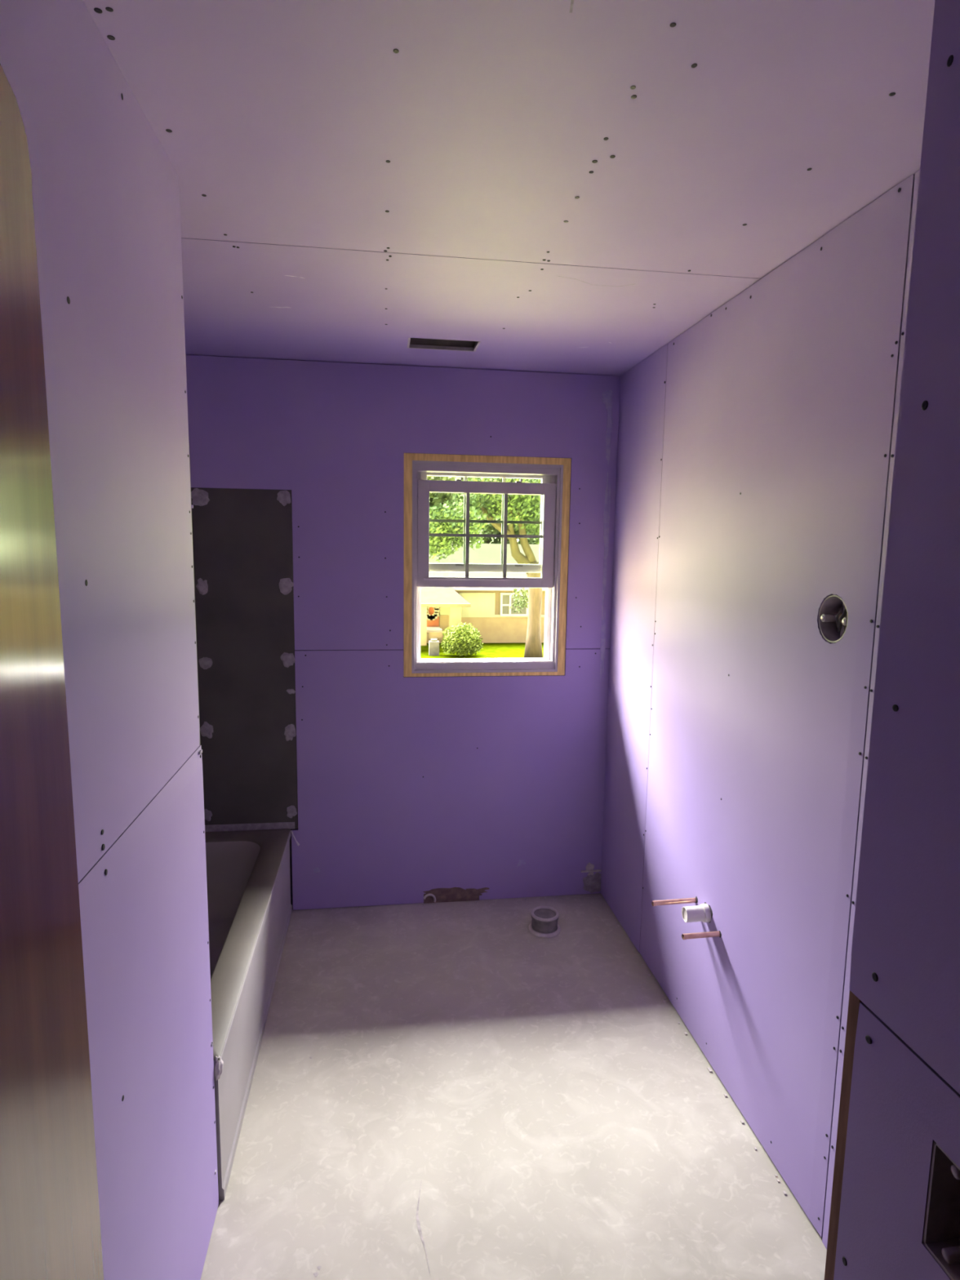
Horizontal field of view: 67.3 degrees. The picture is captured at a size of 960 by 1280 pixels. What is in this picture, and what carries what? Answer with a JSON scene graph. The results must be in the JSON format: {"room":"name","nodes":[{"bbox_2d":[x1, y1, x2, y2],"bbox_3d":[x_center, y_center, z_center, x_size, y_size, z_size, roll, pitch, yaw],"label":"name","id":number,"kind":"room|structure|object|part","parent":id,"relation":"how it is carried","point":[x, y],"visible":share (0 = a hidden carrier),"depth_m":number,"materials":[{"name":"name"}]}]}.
{"room":"unfinished bathroom","nodes":[
{"label":"unfinished bathroom","id":0,"kind":"room"},
{"bbox_2d":[0,0,218,1279],"bbox_3d":[-0.991,0.610,-1.223,1.492,2.453,5.712,0,8,-8],"label":"wall","id":1,"kind":"structure","parent":0,"point":[105,189],"depth_m":1.18,"materials":[{"name":"purple paint"}]},
{"bbox_2d":[0,63,103,1279],"bbox_3d":[-0.310,0.618,0.348,0.036,2.020,0.773,-1,8,-13],"label":"door","id":2,"kind":"structure","parent":1,"relation":"in","point":[50,1221],"depth_m":0.56,"materials":[{"name":"brown wood"}]},
{"bbox_2d":[188,441,200,745],"bbox_3d":[-1.034,0.305,1.646,0.758,1.503,0.012,0,8,-8],"label":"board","id":3,"kind":"object","parent":1,"relation":"attached to","point":[188,442],"visible":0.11,"depth_m":1.66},
{"bbox_2d":[185,355,620,910],"bbox_3d":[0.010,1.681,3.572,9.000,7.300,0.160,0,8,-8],"label":"wall","id":4,"kind":"structure","parent":0,"point":[411,789],"depth_m":3.24,"materials":[{"name":"purple paint"}]},
{"bbox_2d":[191,488,297,828],"bbox_3d":[-1.215,0.110,3.122,0.811,1.508,0.015,0,8,-8],"label":"board","id":5,"kind":"object","parent":4,"relation":"attached to","point":[242,538],"visible":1,"depth_m":3.14,"materials":[{"name":"black"}]},
{"bbox_2d":[403,453,571,676],"bbox_3d":[0.021,-0.334,3.320,0.745,0.986,0.166,0,8,-8],"label":"window","id":6,"kind":"structure","parent":4,"relation":"in","point":[554,473],"depth_m":3.25,"materials":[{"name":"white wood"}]},
{"bbox_2d":[429,476,541,564],"bbox_3d":[0.020,-0.544,3.288,0.526,0.390,0.006,0,8,-8],"label":"grille","id":7,"kind":"object","parent":6,"relation":"attached to","point":[464,521],"depth_m":3.29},
{"bbox_3d":[0.026,-0.540,3.290,0.606,0.458,0.028,0,8,-8],"label":"sash","id":8,"kind":"part","parent":6,"relation":"part of","materials":[{"name":"white plastic"}]},
{"bbox_2d":[429,493,542,577],"bbox_3d":[0.029,-0.471,3.255,0.518,0.375,0.006,0,8,-8],"label":"grille","id":9,"kind":"object","parent":6,"relation":"attached to","point":[467,535],"depth_m":3.25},
{"bbox_3d":[0.030,-0.473,3.253,0.624,0.472,0.036,0,8,-8],"label":"sash","id":10,"kind":"part","parent":6,"relation":"part of","materials":[{"name":"white plastic"}]},
{"bbox_2d":[82,0,934,376],"bbox_3d":[0.057,-0.805,-0.425,3.800,0.201,7.363,0,8,-8],"label":"ceiling","id":11,"kind":"structure","parent":0,"point":[553,186],"depth_m":1.40,"materials":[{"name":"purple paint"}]},
{"bbox_2d":[407,337,480,351],"bbox_3d":[-0.140,-1.210,2.743,0.275,0.166,0.150,0,8,-8],"label":"duct opening","id":12,"kind":"object","parent":11,"relation":"attached to","point":[413,343],"visible":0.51,"depth_m":2.82,"materials":[{"name":"grey metal"}]},
{"bbox_2d":[200,893,826,1279],"bbox_3d":[-0.297,1.438,2.155,3.800,0.065,2.533,0,8,-8],"label":"floor","id":13,"kind":"structure","parent":0,"point":[442,1091],"depth_m":2.12,"materials":[{"name":"grey concrete"}]},
{"bbox_2d":[204,822,294,1199],"bbox_3d":[-1.133,1.135,2.508,0.794,0.427,1.487,0,8,-8],"label":"bathtub","id":14,"kind":"object","parent":13,"relation":"on","point":[248,872],"visible":0.25,"depth_m":2.53,"materials":[{"name":"ceramic"}]},
{"bbox_2d":[213,1055,223,1080],"bbox_3d":[-0.661,1.075,1.814,0.029,0.067,0.032,0,8,-8],"label":"lump","id":15,"kind":"object","parent":14,"relation":"on","point":[218,1066],"visible":0.89,"depth_m":1.80,"materials":[{"name":"white"}]},
{"bbox_2d":[204,828,290,1060],"bbox_3d":[-1.142,1.118,2.505,0.776,0.333,1.487,0,8,-8],"label":"basin","id":16,"kind":"object","parent":14,"relation":"in","point":[248,872],"depth_m":2.69,"materials":[{"name":"ceramic"}]},
{"bbox_2d":[290,830,299,845],"bbox_3d":[-0.837,0.896,3.263,0.041,0.075,0.013,0,8,-8],"label":"string","id":17,"kind":"object","parent":14,"relation":"attached to","point":[291,831],"visible":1,"depth_m":3.26,"materials":[{"name":"grey"}]},
{"bbox_2d":[528,906,560,937],"bbox_3d":[0.286,1.242,3.187,0.142,0.079,0.142,0,8,-8],"label":"drain pipe","id":18,"kind":"object","parent":13,"relation":"on","point":[544,924],"visible":1,"depth_m":3.15,"materials":[{"name":"grey plastic"}]},
{"bbox_2d":[600,169,919,1248],"bbox_3d":[1.159,0.492,-0.095,0.131,2.453,7.363,0,8,-8],"label":"wall","id":19,"kind":"structure","parent":0,"point":[756,450],"depth_m":2.02,"materials":[{"name":"purple paint"}]},
{"bbox_2d":[651,897,696,906],"bbox_3d":[0.664,0.891,2.453,0.165,0.022,0.020,0,8,-8],"label":"supply pipe","id":20,"kind":"object","parent":19,"relation":"attached to","point":[686,900],"visible":0.98,"depth_m":2.45,"materials":[{"name":"orange metal"}]},
{"bbox_2d":[681,903,711,922],"bbox_3d":[0.715,0.899,2.368,0.090,0.058,0.057,0,8,-8],"label":"drain pipe","id":21,"kind":"object","parent":19,"relation":"attached to","point":[701,913],"visible":1,"depth_m":2.35,"materials":[{"name":"white plastic"}]},
{"bbox_2d":[681,930,719,939],"bbox_3d":[0.705,0.936,2.284,0.133,0.021,0.020,0,8,-8],"label":"supply pipe","id":22,"kind":"object","parent":19,"relation":"attached to","point":[708,934],"visible":0.98,"depth_m":2.28,"materials":[{"name":"orange metal"}]},
{"bbox_2d":[818,595,848,642],"bbox_3d":[0.867,-0.050,1.718,0.060,0.114,0.114,0,8,-8],"label":"junction box","id":23,"kind":"object","parent":19,"relation":"attached to","point":[833,614],"visible":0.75,"depth_m":1.75,"materials":[{"name":"grey plastic"}]},
{"bbox_2d":[824,0,959,1279],"bbox_3d":[1.011,0.670,-1.462,0.570,2.453,4.674,0,8,-8],"label":"wall","id":24,"kind":"structure","parent":0,"point":[900,1095],"depth_m":0.69,"materials":[{"name":"purple paint"}]},
{"bbox_2d":[922,1140,959,1279],"bbox_3d":[0.459,0.527,0.641,0.060,0.110,0.089,0,8,-8],"label":"switch box","id":25,"kind":"object","parent":24,"relation":"attached to","point":[941,1235],"visible":1,"depth_m":0.68,"materials":[{"name":"grey plastic"}]},
{"label":"outside","id":26,"kind":"structure","parent":0,"visible":0},
{"bbox_3d":[7.024,3.173,21.982,100.000,0.320,33.627,0,8,-8],"label":"driveway","id":27,"kind":"object","parent":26,"visible":0},
{"bbox_2d":[429,500,488,562],"bbox_3d":[-1.633,-2.587,33.684,3.975,7.846,2.314,0,8,-8],"label":"tree","id":28,"kind":"object","parent":27,"relation":"on","point":[443,543],"visible":0.56,"depth_m":33.06,"materials":[{"name":"green plant"}]},
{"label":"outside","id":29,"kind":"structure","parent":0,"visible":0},
{"bbox_2d":[420,642,544,658],"bbox_3d":[3.739,-9.420,116.931,280.000,0.300,169.000,0,8,-8],"label":"lawn","id":30,"kind":"structure","parent":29,"point":[500,650],"depth_m":39.11,"materials":[{"name":"green plant"}]},
{"bbox_2d":[428,638,439,655],"bbox_3d":[-2.420,0.368,37.861,0.515,0.845,0.500,0,8,-8],"label":"planter","id":31,"kind":"object","parent":30,"relation":"on","point":[433,645],"visible":1,"depth_m":37.63,"materials":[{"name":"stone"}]},
{"bbox_2d":[426,475,483,552],"bbox_3d":[-5.124,-8.669,55.179,11.781,14.160,5.716,0,8,-8],"label":"tree","id":32,"kind":"object","parent":30,"relation":"on","point":[435,498],"visible":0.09,"depth_m":54.36,"materials":[{"name":"green plant"}]},
{"bbox_2d":[440,622,483,656],"bbox_3d":[-0.920,-0.041,37.526,2.309,1.816,2.002,0,8,-8],"label":"bush","id":33,"kind":"object","parent":30,"relation":"on","point":[463,639],"visible":1,"depth_m":37.20,"materials":[{"name":"green plant"}]},
{"bbox_2d":[430,476,497,551],"bbox_3d":[-3.651,-9.909,65.571,11.226,13.937,6.719,0,8,-8],"label":"tree","id":34,"kind":"object","parent":30,"relation":"on","point":[490,529],"visible":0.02,"depth_m":64.93,"materials":[{"name":"green plant"}]},
{"bbox_2d":[420,542,545,645],"bbox_3d":[0.350,-3.072,45.054,15.417,5.860,11.840,0,8,-8],"label":"house","id":35,"kind":"structure","parent":30,"relation":"on","point":[487,610],"depth_m":42.66,"materials":[{"name":"beige brick"}]},
{"bbox_3d":[-2.711,-1.304,41.457,0.696,1.427,0.080,0,8,-8],"label":"door","id":36,"kind":"part","parent":35,"relation":"part of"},
{"bbox_3d":[-1.990,-1.714,40.928,0.566,0.607,0.150,0,8,-8],"label":"porch panel","id":37,"kind":"part","parent":35,"relation":"part of","materials":[{"name":"yellow paint"}]},
{"bbox_3d":[-0.187,-2.119,42.460,2.148,1.321,0.115,0,8,-8],"label":"siding panel","id":38,"kind":"part","parent":35,"relation":"part of","materials":[{"name":"yellow paint"}]},
{"bbox_3d":[2.033,-2.112,42.786,1.588,1.282,0.050,0,8,-8],"label":"pane","id":39,"kind":"part","parent":35,"relation":"part of","materials":[{"name":"white glass"}]},
{"bbox_2d":[450,476,541,544],"bbox_3d":[1.398,-12.574,76.797,13.395,16.422,7.127,0,8,-8],"label":"tree","id":40,"kind":"object","parent":30,"relation":"on","point":[495,531],"visible":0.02,"depth_m":76.81,"materials":[{"name":"green plant"}]},
{"bbox_2d":[452,476,542,657],"bbox_3d":[1.750,-4.088,36.251,6.291,10.237,5.308,0,8,-8],"label":"tree","id":41,"kind":"object","parent":30,"relation":"on","point":[527,507],"visible":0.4,"depth_m":36.10,"materials":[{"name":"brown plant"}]},
{"bbox_2d":[490,479,541,544],"bbox_3d":[5.821,-14.940,89.598,14.716,17.884,8.661,0,8,-8],"label":"tree","id":42,"kind":"object","parent":30,"relation":"on","point":[534,479],"visible":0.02,"depth_m":87.39,"materials":[{"name":"green plant"}]}
]}

